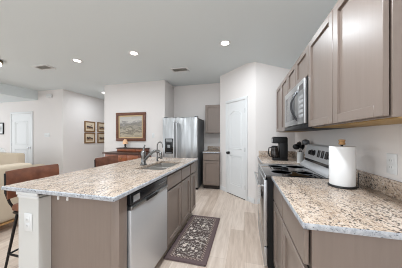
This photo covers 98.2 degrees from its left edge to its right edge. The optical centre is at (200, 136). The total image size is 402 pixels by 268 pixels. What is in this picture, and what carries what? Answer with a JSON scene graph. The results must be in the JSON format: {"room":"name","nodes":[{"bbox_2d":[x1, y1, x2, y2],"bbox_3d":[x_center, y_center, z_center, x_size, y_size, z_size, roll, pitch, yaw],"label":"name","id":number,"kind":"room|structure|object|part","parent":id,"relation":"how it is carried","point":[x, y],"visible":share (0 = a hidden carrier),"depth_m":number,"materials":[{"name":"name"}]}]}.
{"room":"kitchen","nodes":[
{"label":"kitchen","id":0,"kind":"room"},
{"bbox_2d":[0,89,66,173],"bbox_3d":[-6.213,-0.100,5.885,4.100,2.760,0.120,0,0,14],"label":"wall","id":1,"kind":"structure","parent":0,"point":[49,114],"depth_m":5.49,"materials":[{"name":"white paint"}]},
{"bbox_2d":[0,123,3,133],"bbox_3d":[-6.954,-0.280,5.991,0.450,0.400,0.029,0,0,14],"label":"framed picture","id":2,"kind":"object","parent":1,"relation":"attached to","point":[1,124],"visible":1,"depth_m":5.95,"materials":[{"name":"black plastic"}]},
{"bbox_2d":[10,111,32,164],"bbox_3d":[-5.927,0.231,5.708,1.016,2.098,0.084,0,0,14],"label":"door","id":3,"kind":"structure","parent":1,"relation":"attached to","point":[21,123],"depth_m":5.73,"materials":[{"name":"white paint"}]},
{"bbox_3d":[-5.920,-0.114,5.737,0.594,0.759,0.016,0,0,14],"label":"panel","id":4,"kind":"part","parent":3,"relation":"part of","materials":[{"name":"white paint"}]},
{"bbox_2d":[67,90,103,172],"bbox_3d":[-3.877,-0.100,7.029,0.120,2.760,3.230,0,0,14],"label":"wall","id":5,"kind":"structure","parent":0,"point":[81,108],"depth_m":5.95,"materials":[{"name":"white paint"}]},
{"bbox_2d":[84,121,94,131],"bbox_3d":[-3.992,-0.361,6.254,0.029,0.378,0.440,0,0,14],"label":"framed print","id":6,"kind":"object","parent":5,"relation":"attached to","point":[89,126],"visible":1,"depth_m":6.23,"materials":[{"name":"beige paper"}]},
{"bbox_2d":[87,124,92,129],"bbox_3d":[-4.000,-0.361,6.256,0.012,0.198,0.260,0,0,14],"label":"picture","id":7,"kind":"object","parent":6,"relation":"attached to","point":[89,126],"depth_m":6.26},
{"bbox_2d":[84,133,94,142],"bbox_3d":[-3.992,0.045,6.254,0.029,0.380,0.440,0,0,14],"label":"framed print","id":8,"kind":"object","parent":5,"relation":"attached to","point":[88,137],"visible":1,"depth_m":6.24,"materials":[{"name":"beige"}]},
{"bbox_2d":[87,135,92,140],"bbox_3d":[-4.000,0.045,6.256,0.012,0.200,0.260,0,0,14],"label":"picture","id":9,"kind":"object","parent":8,"relation":"attached to","point":[89,137],"depth_m":6.26},
{"bbox_2d":[97,133,103,142],"bbox_3d":[-3.860,0.045,6.788,0.029,0.380,0.440,0,0,14],"label":"framed print","id":10,"kind":"object","parent":5,"relation":"attached to","point":[100,136],"visible":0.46,"depth_m":6.71,"materials":[{"name":"beige paper"}]},
{"bbox_2d":[97,122,103,131],"bbox_3d":[-3.860,-0.361,6.788,0.029,0.378,0.440,0,0,14],"label":"framed print","id":11,"kind":"object","parent":5,"relation":"attached to","point":[100,126],"visible":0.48,"depth_m":6.71,"materials":[{"name":"beige"}]},
{"bbox_2d":[0,184,267,267],"bbox_3d":[-3.544,1.330,3.149,10.600,0.100,10.800,0,0,14],"label":"floor","id":12,"kind":"structure","parent":0,"point":[236,243],"depth_m":2.25,"materials":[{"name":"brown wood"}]},
{"bbox_2d":[0,163,32,225],"bbox_3d":[-3.251,0.838,1.659,0.950,0.885,2.250,0,0,14],"label":"sofa","id":13,"kind":"object","parent":12,"relation":"on","point":[7,216],"visible":0.45,"depth_m":2.33,"materials":[{"name":"beige fabric"}]},
{"bbox_3d":[-3.243,1.158,1.657,0.925,0.024,2.230,0,0,14],"label":"wood rail","id":14,"kind":"part","parent":13,"relation":"part of","materials":[{"name":"brown wood"}]},
{"bbox_2d":[0,152,44,166],"bbox_3d":[-5.218,0.843,4.704,1.800,0.875,0.650,0,0,14],"label":"loveseat","id":15,"kind":"object","parent":12,"relation":"on","point":[5,158],"visible":0.14,"depth_m":4.25,"materials":[{"name":"beige fabric"}]},
{"bbox_3d":[-5.275,0.782,4.476,1.800,0.755,0.180,0,0,14],"label":"backrest","id":16,"kind":"part","parent":15,"relation":"part of","materials":[{"name":"beige fabric"}]},
{"bbox_2d":[4,164,58,267],"bbox_3d":[-1.551,0.801,1.785,0.539,0.958,0.488,0,0,14],"label":"bar stool","id":17,"kind":"object","parent":12,"relation":"on","point":[37,172],"visible":0.36,"depth_m":1.68,"materials":[{"name":"brown leather"}]},
{"bbox_3d":[-1.788,0.532,1.638,0.032,0.385,0.091,0,0,40],"label":"post","id":18,"kind":"part","parent":17,"relation":"part of","materials":[{"name":"black metal"}]},
{"bbox_3d":[-1.801,0.998,1.654,0.120,0.560,0.025,0,0,-15],"label":"leg","id":19,"kind":"part","parent":17,"relation":"part of","materials":[{"name":"black metal"}]},
{"bbox_3d":[-1.550,0.670,1.785,0.400,0.070,0.410,0,0,14],"label":"seat","id":20,"kind":"part","parent":17,"relation":"part of","materials":[{"name":"brown leather"}]},
{"bbox_3d":[-1.768,0.451,1.839,0.091,0.258,0.464,0,0,14],"label":"backrest","id":21,"kind":"part","parent":17,"relation":"part of","materials":[{"name":"brown wood"}]},
{"bbox_2d":[16,192,50,267],"bbox_3d":[-1.229,0.838,1.278,0.206,0.884,0.093,0,0,14],"label":"island post","id":22,"kind":"object","parent":12,"relation":"on","point":[34,246],"visible":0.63,"depth_m":1.24,"materials":[{"name":"grey paint"}]},
{"bbox_2d":[24,213,31,231],"bbox_3d":[-1.230,0.608,1.236,0.075,0.125,0.010,0,0,14],"label":"wall outlet","id":23,"kind":"object","parent":22,"relation":"attached to","point":[27,217],"visible":1,"depth_m":1.23,"materials":[{"name":"white paint"}]},
{"bbox_3d":[-1.229,0.419,1.278,0.206,0.046,0.093,0,0,14],"label":"cap moulding","id":24,"kind":"part","parent":22,"relation":"part of","materials":[{"name":"white paint"}]},
{"bbox_2d":[51,195,126,267],"bbox_3d":[-0.833,0.838,1.264,0.621,0.884,0.082,0,0,14],"label":"island end panel","id":25,"kind":"object","parent":12,"relation":"on","point":[85,233],"visible":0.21,"depth_m":1.22,"materials":[{"name":"beige wood"}]},
{"bbox_2d":[94,155,117,166],"bbox_3d":[-1.310,0.801,2.753,0.539,0.958,0.488,0,0,14],"label":"bar stool","id":26,"kind":"object","parent":12,"relation":"on","point":[106,160],"visible":0.22,"depth_m":2.79,"materials":[{"name":"brown metal"}]},
{"bbox_2d":[102,147,150,161],"bbox_3d":[-1.872,0.787,4.444,1.080,0.985,0.544,0,0,14],"label":"sideboard","id":27,"kind":"object","parent":12,"relation":"on","point":[124,154],"visible":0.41,"depth_m":4.29,"materials":[{"name":"brown wood"}]},
{"bbox_3d":[-1.925,0.522,4.213,0.300,0.155,0.014,0,0,14],"label":"drawer","id":28,"kind":"part","parent":27,"relation":"part of","materials":[{"name":"red wood"}]},
{"bbox_2d":[123,139,127,147],"bbox_3d":[-2.025,0.181,4.657,0.144,0.225,0.144,0,0,14],"label":"table lamp","id":29,"kind":"object","parent":27,"relation":"on","point":[125,141],"visible":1,"depth_m":4.62,"materials":[{"name":"beige fabric"}]},
{"bbox_3d":[-1.624,0.522,4.138,0.300,0.155,0.014,0,0,14],"label":"drawer","id":30,"kind":"part","parent":27,"relation":"part of","materials":[{"name":"red wood"}]},
{"bbox_2d":[127,176,167,267],"bbox_3d":[-0.708,0.840,1.596,0.606,0.880,0.616,0,0,14],"label":"dishwasher","id":31,"kind":"object","parent":12,"relation":"on","point":[146,206],"visible":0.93,"depth_m":1.45,"materials":[{"name":"grey metal"}]},
{"bbox_3d":[-0.481,0.454,1.305,0.002,0.048,0.080,0,0,14],"label":"label panel","id":32,"kind":"part","parent":31,"relation":"part of","materials":[{"name":"grey plastic"}]},
{"bbox_3d":[-0.441,0.455,1.535,0.032,0.086,0.602,0,0,14],"label":"control panel","id":33,"kind":"part","parent":31,"relation":"part of","materials":[{"name":"black plastic"}]},
{"bbox_3d":[-0.438,0.513,1.534,0.040,0.028,0.602,0,0,14],"label":"steel trim","id":34,"kind":"part","parent":31,"relation":"part of","materials":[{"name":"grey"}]},
{"bbox_3d":[-0.424,0.513,1.507,0.012,0.024,0.180,0,0,14],"label":"pocket handle","id":35,"kind":"part","parent":31,"relation":"part of","materials":[{"name":"black plastic"}]},
{"bbox_2d":[167,165,189,246],"bbox_3d":[-0.554,0.838,2.301,0.614,0.884,0.818,0,0,14],"label":"base cabinet","id":36,"kind":"object","parent":12,"relation":"on","point":[178,182],"visible":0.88,"depth_m":2.14,"materials":[{"name":"beige wood"}]},
{"bbox_2d":[1,157,197,201],"bbox_3d":[-0.764,0.381,2.111,0.982,0.029,1.948,0,0,14],"label":"countertop","id":37,"kind":"structure","parent":36,"relation":"on","point":[113,182],"depth_m":1.42,"materials":[{"name":"beige stone"}]},
{"bbox_2d":[140,145,161,165],"bbox_3d":[-0.638,0.234,2.237,0.296,0.262,0.083,0,0,5],"label":"kitchen faucet","id":38,"kind":"object","parent":37,"relation":"on","point":[144,157],"visible":1,"depth_m":2.22,"materials":[{"name":"silver metal"}]},
{"bbox_3d":[-0.633,0.243,2.233,0.225,0.159,0.040,0,0,5],"label":"spout","id":39,"kind":"part","parent":38,"relation":"part of","materials":[{"name":"silver metal"}]},
{"bbox_2d":[156,142,162,160],"bbox_3d":[-0.618,0.219,2.596,0.120,0.292,0.044,0,0,14],"label":"tap","id":40,"kind":"object","parent":37,"relation":"on","point":[157,157],"visible":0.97,"depth_m":2.60,"materials":[{"name":"silver metal"}]},
{"bbox_2d":[144,163,175,169],"bbox_3d":[-0.510,0.493,2.263,0.371,0.192,0.679,0,0,14],"label":"sink","id":41,"kind":"object","parent":37,"relation":"in","point":[161,166],"visible":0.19,"depth_m":2.48,"materials":[{"name":"grey metal"}]},
{"bbox_3d":[-0.552,0.493,2.095,0.371,0.192,0.334,0,0,14],"label":"bowl","id":42,"kind":"part","parent":41,"relation":"part of","materials":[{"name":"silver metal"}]},
{"bbox_3d":[-0.469,0.493,2.430,0.371,0.192,0.334,0,0,14],"label":"bowl","id":43,"kind":"part","parent":41,"relation":"part of","materials":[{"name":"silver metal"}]},
{"bbox_3d":[-0.314,0.496,2.038,0.021,0.144,0.404,0,0,14],"label":"drawer","id":44,"kind":"part","parent":36,"relation":"part of","materials":[{"name":"beige wood"}]},
{"bbox_3d":[-0.314,0.877,2.038,0.021,0.575,0.404,0,0,14],"label":"door","id":45,"kind":"part","parent":36,"relation":"part of","materials":[{"name":"beige wood"}]},
{"bbox_3d":[-0.216,0.496,2.432,0.021,0.144,0.372,0,0,14],"label":"drawer","id":46,"kind":"part","parent":36,"relation":"part of","materials":[{"name":"beige wood"}]},
{"bbox_3d":[-0.216,0.877,2.432,0.021,0.575,0.372,0,0,14],"label":"door","id":47,"kind":"part","parent":36,"relation":"part of","materials":[{"name":"beige wood"}]},
{"bbox_2d":[163,116,203,189],"bbox_3d":[-0.444,0.393,4.561,0.905,1.775,0.761,0,0,14],"label":"refrigerator","id":48,"kind":"object","parent":12,"relation":"on","point":[183,137],"visible":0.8,"depth_m":4.25,"materials":[{"name":"grey metal"}]},
{"bbox_3d":[-0.783,0.372,4.356,0.347,1.695,0.075,0,0,14],"label":"freezer door","id":49,"kind":"part","parent":48,"relation":"part of","materials":[{"name":"silver metal"}]},
{"bbox_3d":[-0.661,0.155,4.261,0.024,1.029,0.073,0,0,14],"label":"handle","id":50,"kind":"part","parent":48,"relation":"part of","materials":[{"name":"silver metal"}]},
{"bbox_3d":[-0.588,0.155,4.242,0.024,1.029,0.073,0,0,14],"label":"handle","id":51,"kind":"part","parent":48,"relation":"part of","materials":[{"name":"silver metal"}]},
{"bbox_3d":[-0.341,0.372,4.245,0.552,1.695,0.075,0,0,14],"label":"fridge door","id":52,"kind":"part","parent":48,"relation":"part of","materials":[{"name":"silver metal"}]},
{"bbox_2d":[164,215,219,266],"bbox_3d":[-0.049,1.272,2.264,0.460,0.016,1.040,0,0,14],"label":"kitchen mat","id":53,"kind":"object","parent":12,"relation":"on","point":[193,245],"visible":1,"depth_m":2.08,"materials":[{"name":"fabric"}]},
{"bbox_2d":[189,162,195,212],"bbox_3d":[-0.419,0.838,2.840,0.614,0.884,0.290,0,0,14],"label":"base cabinet","id":54,"kind":"object","parent":12,"relation":"on","point":[192,175],"visible":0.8,"depth_m":2.77,"materials":[{"name":"beige wood"}]},
{"bbox_3d":[-0.131,0.496,2.773,0.021,0.144,0.258,0,0,14],"label":"drawer","id":55,"kind":"part","parent":54,"relation":"part of","materials":[{"name":"beige wood"}]},
{"bbox_3d":[-0.131,0.877,2.773,0.021,0.575,0.258,0,0,14],"label":"door","id":56,"kind":"part","parent":54,"relation":"part of","materials":[{"name":"beige wood"}]},
{"bbox_2d":[203,153,219,188],"bbox_3d":[0.311,0.838,4.492,0.405,0.884,0.626,0,0,14],"label":"base cabinet","id":57,"kind":"object","parent":12,"relation":"on","point":[211,161],"visible":0.94,"depth_m":4.20,"materials":[{"name":"beige wood"}]},
{"bbox_2d":[202,146,219,152],"bbox_3d":[0.310,0.330,4.489,0.413,0.131,0.633,0,0,14],"label":"countertop","id":58,"kind":"structure","parent":57,"relation":"on","point":[211,149],"depth_m":4.62,"materials":[{"name":"beige stone"}]},
{"bbox_3d":[0.239,0.494,4.198,0.380,0.152,0.021,0,0,14],"label":"drawer","id":59,"kind":"part","parent":57,"relation":"part of","materials":[{"name":"beige wood"}]},
{"bbox_3d":[0.239,0.873,4.198,0.380,0.565,0.021,0,0,14],"label":"door","id":60,"kind":"part","parent":57,"relation":"part of","materials":[{"name":"beige wood"}]},
{"bbox_2d":[254,144,328,267],"bbox_3d":[1.002,0.688,1.931,0.760,1.185,0.760,0,0,14],"label":"stove","id":61,"kind":"object","parent":12,"relation":"on","point":[315,164],"visible":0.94,"depth_m":1.72,"materials":[{"name":"silver metal"}]},
{"bbox_3d":[0.661,0.480,2.016,0.057,0.024,0.660,0,0,14],"label":"handle","id":62,"kind":"part","parent":61,"relation":"part of","materials":[{"name":"silver metal"}]},
{"bbox_3d":[0.702,1.132,2.006,0.032,0.176,0.752,0,0,14],"label":"storage drawer","id":63,"kind":"part","parent":61,"relation":"part of","materials":[{"name":"silver metal"}]},
{"bbox_3d":[0.701,0.722,2.006,0.035,0.627,0.752,0,0,14],"label":"oven door","id":64,"kind":"part","parent":61,"relation":"part of","materials":[{"name":"silver metal"}]},
{"bbox_2d":[259,163,328,178],"bbox_3d":[1.024,0.374,1.926,0.662,0.020,0.760,0,0,14],"label":"cooktop","id":65,"kind":"object","parent":61,"relation":"in","point":[267,170],"depth_m":1.82,"materials":[{"name":"black glass"}]},
{"bbox_2d":[274,184,401,267],"bbox_3d":[0.870,0.838,1.118,0.626,0.884,0.866,0,0,14],"label":"base cabinet","id":66,"kind":"object","parent":12,"relation":"on","point":[295,246],"visible":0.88,"depth_m":0.76,"materials":[{"name":"beige wood"}]},
{"bbox_3d":[0.631,0.497,1.411,0.021,0.159,0.388,0,0,14],"label":"drawer","id":67,"kind":"part","parent":66,"relation":"part of","materials":[{"name":"beige wood"}]},
{"bbox_3d":[0.631,0.875,1.411,0.021,0.560,0.388,0,0,14],"label":"door","id":68,"kind":"part","parent":66,"relation":"part of","materials":[{"name":"beige wood"}]},
{"bbox_3d":[0.527,0.875,0.995,0.021,0.560,0.438,0,0,14],"label":"door","id":69,"kind":"part","parent":66,"relation":"part of","materials":[{"name":"beige wood"}]},
{"bbox_3d":[0.527,0.497,0.995,0.021,0.159,0.438,0,0,14],"label":"drawer","id":70,"kind":"part","parent":66,"relation":"part of","materials":[{"name":"beige wood"}]},
{"bbox_2d":[271,169,401,239],"bbox_3d":[0.858,0.330,1.103,0.644,0.131,0.905,0,0,14],"label":"countertop","id":71,"kind":"structure","parent":66,"relation":"on","point":[373,209],"depth_m":0.93,"materials":[{"name":"beige stone"}]},
{"bbox_2d":[327,139,358,189],"bbox_3d":[1.043,0.193,1.286,0.179,0.346,0.176,0,0,14],"label":"paper towel holder","id":72,"kind":"object","parent":71,"relation":"on","point":[341,141],"visible":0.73,"depth_m":1.24,"materials":[{"name":"black metal"}]},
{"bbox_3d":[1.042,0.040,1.287,0.042,0.041,0.041,0,0,14],"label":"knob","id":73,"kind":"part","parent":72,"relation":"part of","materials":[{"name":"beige wood"}]},
{"bbox_2d":[329,146,355,186],"bbox_3d":[1.042,0.211,1.287,0.156,0.281,0.156,0,0,14],"label":"paper towel roll","id":74,"kind":"object","parent":72,"relation":"on","point":[342,159],"visible":1,"depth_m":1.22,"materials":[{"name":"white paper"}]},
{"bbox_3d":[1.276,0.838,2.752,0.626,0.884,0.947,0,0,14],"label":"base cabinet","id":75,"kind":"object","parent":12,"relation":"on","visible":0},
{"bbox_2d":[258,151,304,164],"bbox_3d":[1.268,0.330,2.753,0.644,0.131,0.951,0,0,14],"label":"countertop","id":76,"kind":"structure","parent":75,"relation":"on","point":[263,156],"depth_m":2.92,"materials":[{"name":"beige stone"}]},
{"bbox_2d":[268,137,287,160],"bbox_3d":[1.198,0.183,2.742,0.279,0.364,0.170,0,0,14],"label":"coffee maker","id":77,"kind":"object","parent":76,"relation":"on","point":[280,152],"visible":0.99,"depth_m":2.65,"materials":[{"name":"black plastic"}]},
{"bbox_3d":[1.278,0.213,2.722,0.115,0.235,0.170,0,0,14],"label":"water tank","id":78,"kind":"part","parent":77,"relation":"part of","materials":[{"name":"black plastic"}]},
{"bbox_2d":[297,152,303,162],"bbox_3d":[1.384,0.288,2.428,0.084,0.155,0.084,0,0,14],"label":"utensil crock","id":79,"kind":"object","parent":76,"relation":"on","point":[300,155],"visible":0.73,"depth_m":2.40,"materials":[{"name":"grey ceramic"}]},
{"bbox_2d":[293,144,299,149],"bbox_3d":[1.346,0.229,2.445,0.110,0.255,0.093,0,0,-18],"label":"ladle","id":80,"kind":"object","parent":79,"relation":"in","point":[295,146],"visible":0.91,"depth_m":2.41,"materials":[{"name":"black plastic"}]},
{"bbox_3d":[1.431,0.301,2.323,0.072,0.130,0.072,0,0,14],"label":"utensil crock","id":81,"kind":"object","parent":76,"relation":"on","visible":0},
{"bbox_2d":[302,139,309,144],"bbox_3d":[1.419,0.195,2.360,0.094,0.321,0.097,0,0,14],"label":"ladle","id":82,"kind":"object","parent":81,"relation":"in","point":[305,141],"visible":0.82,"depth_m":2.33,"materials":[{"name":"grey metal"}]},
{"bbox_2d":[104,80,173,156],"bbox_3d":[-1.764,-0.100,5.087,1.880,2.760,0.720,0,0,14],"label":"wall","id":83,"kind":"structure","parent":0,"point":[155,98],"depth_m":4.71,"materials":[{"name":"white paint"}]},
{"bbox_2d":[116,112,145,140],"bbox_3d":[-1.915,-0.271,4.729,0.910,0.772,0.044,0,0,14],"label":"landscape painting","id":84,"kind":"object","parent":83,"relation":"attached to","point":[131,126],"visible":1,"depth_m":4.72,"materials":[{"name":"brown wood"}]},
{"bbox_2d":[120,116,141,136],"bbox_3d":[-1.912,-0.271,4.741,0.690,0.552,0.019,0,0,14],"label":"picture","id":85,"kind":"object","parent":84,"relation":"attached to","point":[130,126],"depth_m":4.73,"materials":[{"name":"paper"}]},
{"bbox_2d":[0,0,337,102],"bbox_3d":[-3.545,-1.445,3.149,10.600,0.550,10.800,0,0,14],"label":"ceiling","id":86,"kind":"structure","parent":0,"point":[165,34],"depth_m":2.59,"materials":[{"name":"white paint"}]},
{"bbox_2d":[31,64,55,69],"bbox_3d":[-3.312,-1.460,3.668,0.380,0.014,0.220,0,0,14],"label":"ceiling vent","id":87,"kind":"object","parent":86,"relation":"in","point":[43,66],"visible":1,"depth_m":3.66,"materials":[{"name":"grey metal"}]},
{"bbox_2d":[71,58,82,62],"bbox_3d":[-2.390,-1.464,3.357,0.184,0.011,0.184,0,0,14],"label":"recessed light","id":88,"kind":"object","parent":86,"relation":"in","point":[73,59],"visible":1,"depth_m":3.34,"materials":[{"name":"white paint"}]},
{"bbox_2d":[128,51,138,55],"bbox_3d":[-1.185,-1.467,3.067,0.184,0.011,0.184,0,0,14],"label":"recessed light","id":89,"kind":"object","parent":86,"relation":"in","point":[133,53],"visible":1,"depth_m":3.07,"materials":[{"name":"white paint"}]},
{"bbox_2d":[170,67,189,72],"bbox_3d":[-0.459,-1.467,3.814,0.380,0.014,0.220,0,0,14],"label":"ceiling vent","id":90,"kind":"object","parent":86,"relation":"in","point":[180,69],"visible":1,"depth_m":3.80,"materials":[{"name":"grey metal"}]},
{"bbox_2d":[219,40,230,45],"bbox_3d":[0.378,-1.471,2.740,0.184,0.011,0.184,0,0,14],"label":"recessed light","id":91,"kind":"object","parent":86,"relation":"in","point":[223,42],"visible":1,"depth_m":2.73,"materials":[{"name":"white paint"}]},
{"bbox_2d":[174,83,219,150],"bbox_3d":[-0.088,-0.100,4.979,1.425,2.760,0.120,0,0,14],"label":"wall","id":92,"kind":"structure","parent":0,"point":[189,100],"depth_m":4.91,"materials":[{"name":"white paint"}]},
{"bbox_2d":[205,105,219,132],"bbox_3d":[0.344,-0.456,4.623,0.405,0.728,0.356,0,0,14],"label":"upper cabinet","id":93,"kind":"object","parent":92,"relation":"attached to","point":[212,112],"visible":0.81,"depth_m":4.47,"materials":[{"name":"beige wood"}]},
{"bbox_2d":[208,146,219,149],"bbox_3d":[0.384,0.315,4.787,0.413,0.102,0.020,0,0,14],"label":"backsplash","id":94,"kind":"structure","parent":92,"relation":"attached to","point":[209,147],"depth_m":4.78,"materials":[{"name":"stone"}]},
{"bbox_2d":[220,62,294,203],"bbox_3d":[1.216,-0.110,3.987,1.585,2.780,1.415,0,0,14],"label":"wall","id":95,"kind":"structure","parent":0,"point":[260,82],"depth_m":3.32,"materials":[{"name":"white paint"}]},
{"bbox_2d":[226,96,247,200],"bbox_3d":[0.722,0.231,3.733,0.084,2.098,0.674,0,0,-31],"label":"door","id":96,"kind":"structure","parent":95,"relation":"in","point":[236,112],"depth_m":3.70,"materials":[{"name":"white paint"}]},
{"bbox_3d":[0.748,-0.150,3.748,0.016,0.831,0.374,0,0,-31],"label":"panel","id":97,"kind":"part","parent":96,"relation":"part of","materials":[{"name":"white paint"}]},
{"bbox_3d":[0.748,0.736,3.748,0.016,0.638,0.372,0,0,-31],"label":"panel","id":98,"kind":"part","parent":96,"relation":"part of","materials":[{"name":"white paint"}]},
{"bbox_2d":[247,196,254,203],"bbox_3d":[0.972,1.232,3.385,0.014,0.095,0.175,0,0,-31],"label":"baseboard","id":99,"kind":"structure","parent":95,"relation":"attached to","point":[249,199],"depth_m":3.38,"materials":[{"name":"white paint"}]},
{"bbox_2d":[259,151,293,156],"bbox_3d":[1.379,0.315,3.205,0.605,0.102,0.020,0,0,14],"label":"backsplash","id":100,"kind":"structure","parent":95,"relation":"attached to","point":[261,153],"depth_m":3.23,"materials":[{"name":"stone"}]},
{"bbox_2d":[295,124,401,181],"bbox_3d":[0.953,0.030,-0.106,0.120,2.500,6.655,0,0,14],"label":"wall","id":101,"kind":"structure","parent":0,"point":[372,144],"depth_m":1.27,"materials":[{"name":"white paint"}]},
{"bbox_2d":[276,74,306,131],"bbox_3d":[1.399,-0.453,2.644,0.337,0.755,0.812,0,0,14],"label":"upper cabinet","id":102,"kind":"object","parent":101,"relation":"attached to","point":[282,91],"visible":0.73,"depth_m":2.65,"materials":[{"name":"beige wood"}]},
{"bbox_3d":[1.294,-0.455,2.880,0.021,0.738,0.397,0,0,14],"label":"door","id":103,"kind":"part","parent":102,"relation":"part of","materials":[{"name":"beige wood"}]},
{"bbox_3d":[1.196,-0.455,2.486,0.021,0.738,0.398,0,0,14],"label":"door","id":104,"kind":"part","parent":102,"relation":"part of","materials":[{"name":"beige wood"}]},
{"bbox_2d":[288,45,307,92],"bbox_3d":[1.208,-0.686,1.878,0.337,0.288,0.760,0,0,14],"label":"upper cabinet","id":105,"kind":"object","parent":101,"relation":"attached to","point":[299,70],"visible":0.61,"depth_m":1.83,"materials":[{"name":"beige wood"}]},
{"bbox_3d":[1.100,-0.687,2.101,0.021,0.274,0.371,0,0,14],"label":"door","id":106,"kind":"part","parent":105,"relation":"part of","materials":[{"name":"beige wood"}]},
{"bbox_3d":[1.008,-0.687,1.732,0.021,0.274,0.372,0,0,14],"label":"door","id":107,"kind":"part","parent":105,"relation":"part of","materials":[{"name":"beige wood"}]},
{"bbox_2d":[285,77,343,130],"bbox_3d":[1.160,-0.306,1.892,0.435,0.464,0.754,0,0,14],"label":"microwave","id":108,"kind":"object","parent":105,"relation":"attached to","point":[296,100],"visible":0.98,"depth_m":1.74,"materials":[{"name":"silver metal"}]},
{"bbox_3d":[1.048,-0.326,2.011,0.028,0.412,0.577,0,0,14],"label":"door","id":109,"kind":"part","parent":108,"relation":"part of","materials":[{"name":"silver metal"}]},
{"bbox_3d":[0.945,-0.310,1.765,0.078,0.310,0.021,0,0,14],"label":"handle","id":110,"kind":"part","parent":108,"relation":"part of","materials":[{"name":"grey metal"}]},
{"bbox_3d":[0.957,-0.326,1.643,0.026,0.412,0.174,0,0,14],"label":"control panel","id":111,"kind":"part","parent":108,"relation":"part of","materials":[{"name":"silver metal"}]},
{"bbox_2d":[308,0,401,127],"bbox_3d":[1.011,-0.453,1.086,0.337,0.755,0.864,0,0,14],"label":"upper cabinet","id":112,"kind":"object","parent":101,"relation":"attached to","point":[355,55],"visible":1,"depth_m":0.90,"materials":[{"name":"beige wood"}]},
{"bbox_3d":[0.908,-0.455,1.329,0.021,0.738,0.435,0,0,14],"label":"door","id":113,"kind":"part","parent":112,"relation":"part of","materials":[{"name":"beige wood"}]},
{"bbox_3d":[1.030,-0.077,1.081,0.278,0.005,0.860,0,0,14],"label":"rail","id":114,"kind":"part","parent":112,"relation":"part of","materials":[{"name":"brown wood"}]},
{"bbox_3d":[0.804,-0.455,0.909,0.021,0.738,0.412,0,0,14],"label":"door","id":115,"kind":"part","parent":112,"relation":"part of","materials":[{"name":"beige wood"}]},
{"bbox_2d":[356,169,401,200],"bbox_3d":[1.161,0.315,1.028,0.020,0.102,0.905,0,0,14],"label":"backsplash","id":116,"kind":"structure","parent":101,"relation":"attached to","point":[393,188],"depth_m":1.13,"materials":[{"name":"stone"}]},
{"bbox_2d":[386,153,396,174],"bbox_3d":[1.181,0.168,1.079,0.010,0.125,0.078,0,0,14],"label":"wall outlet","id":117,"kind":"object","parent":101,"relation":"attached to","point":[391,159],"visible":1,"depth_m":1.07,"materials":[{"name":"white paint"}]}
]}

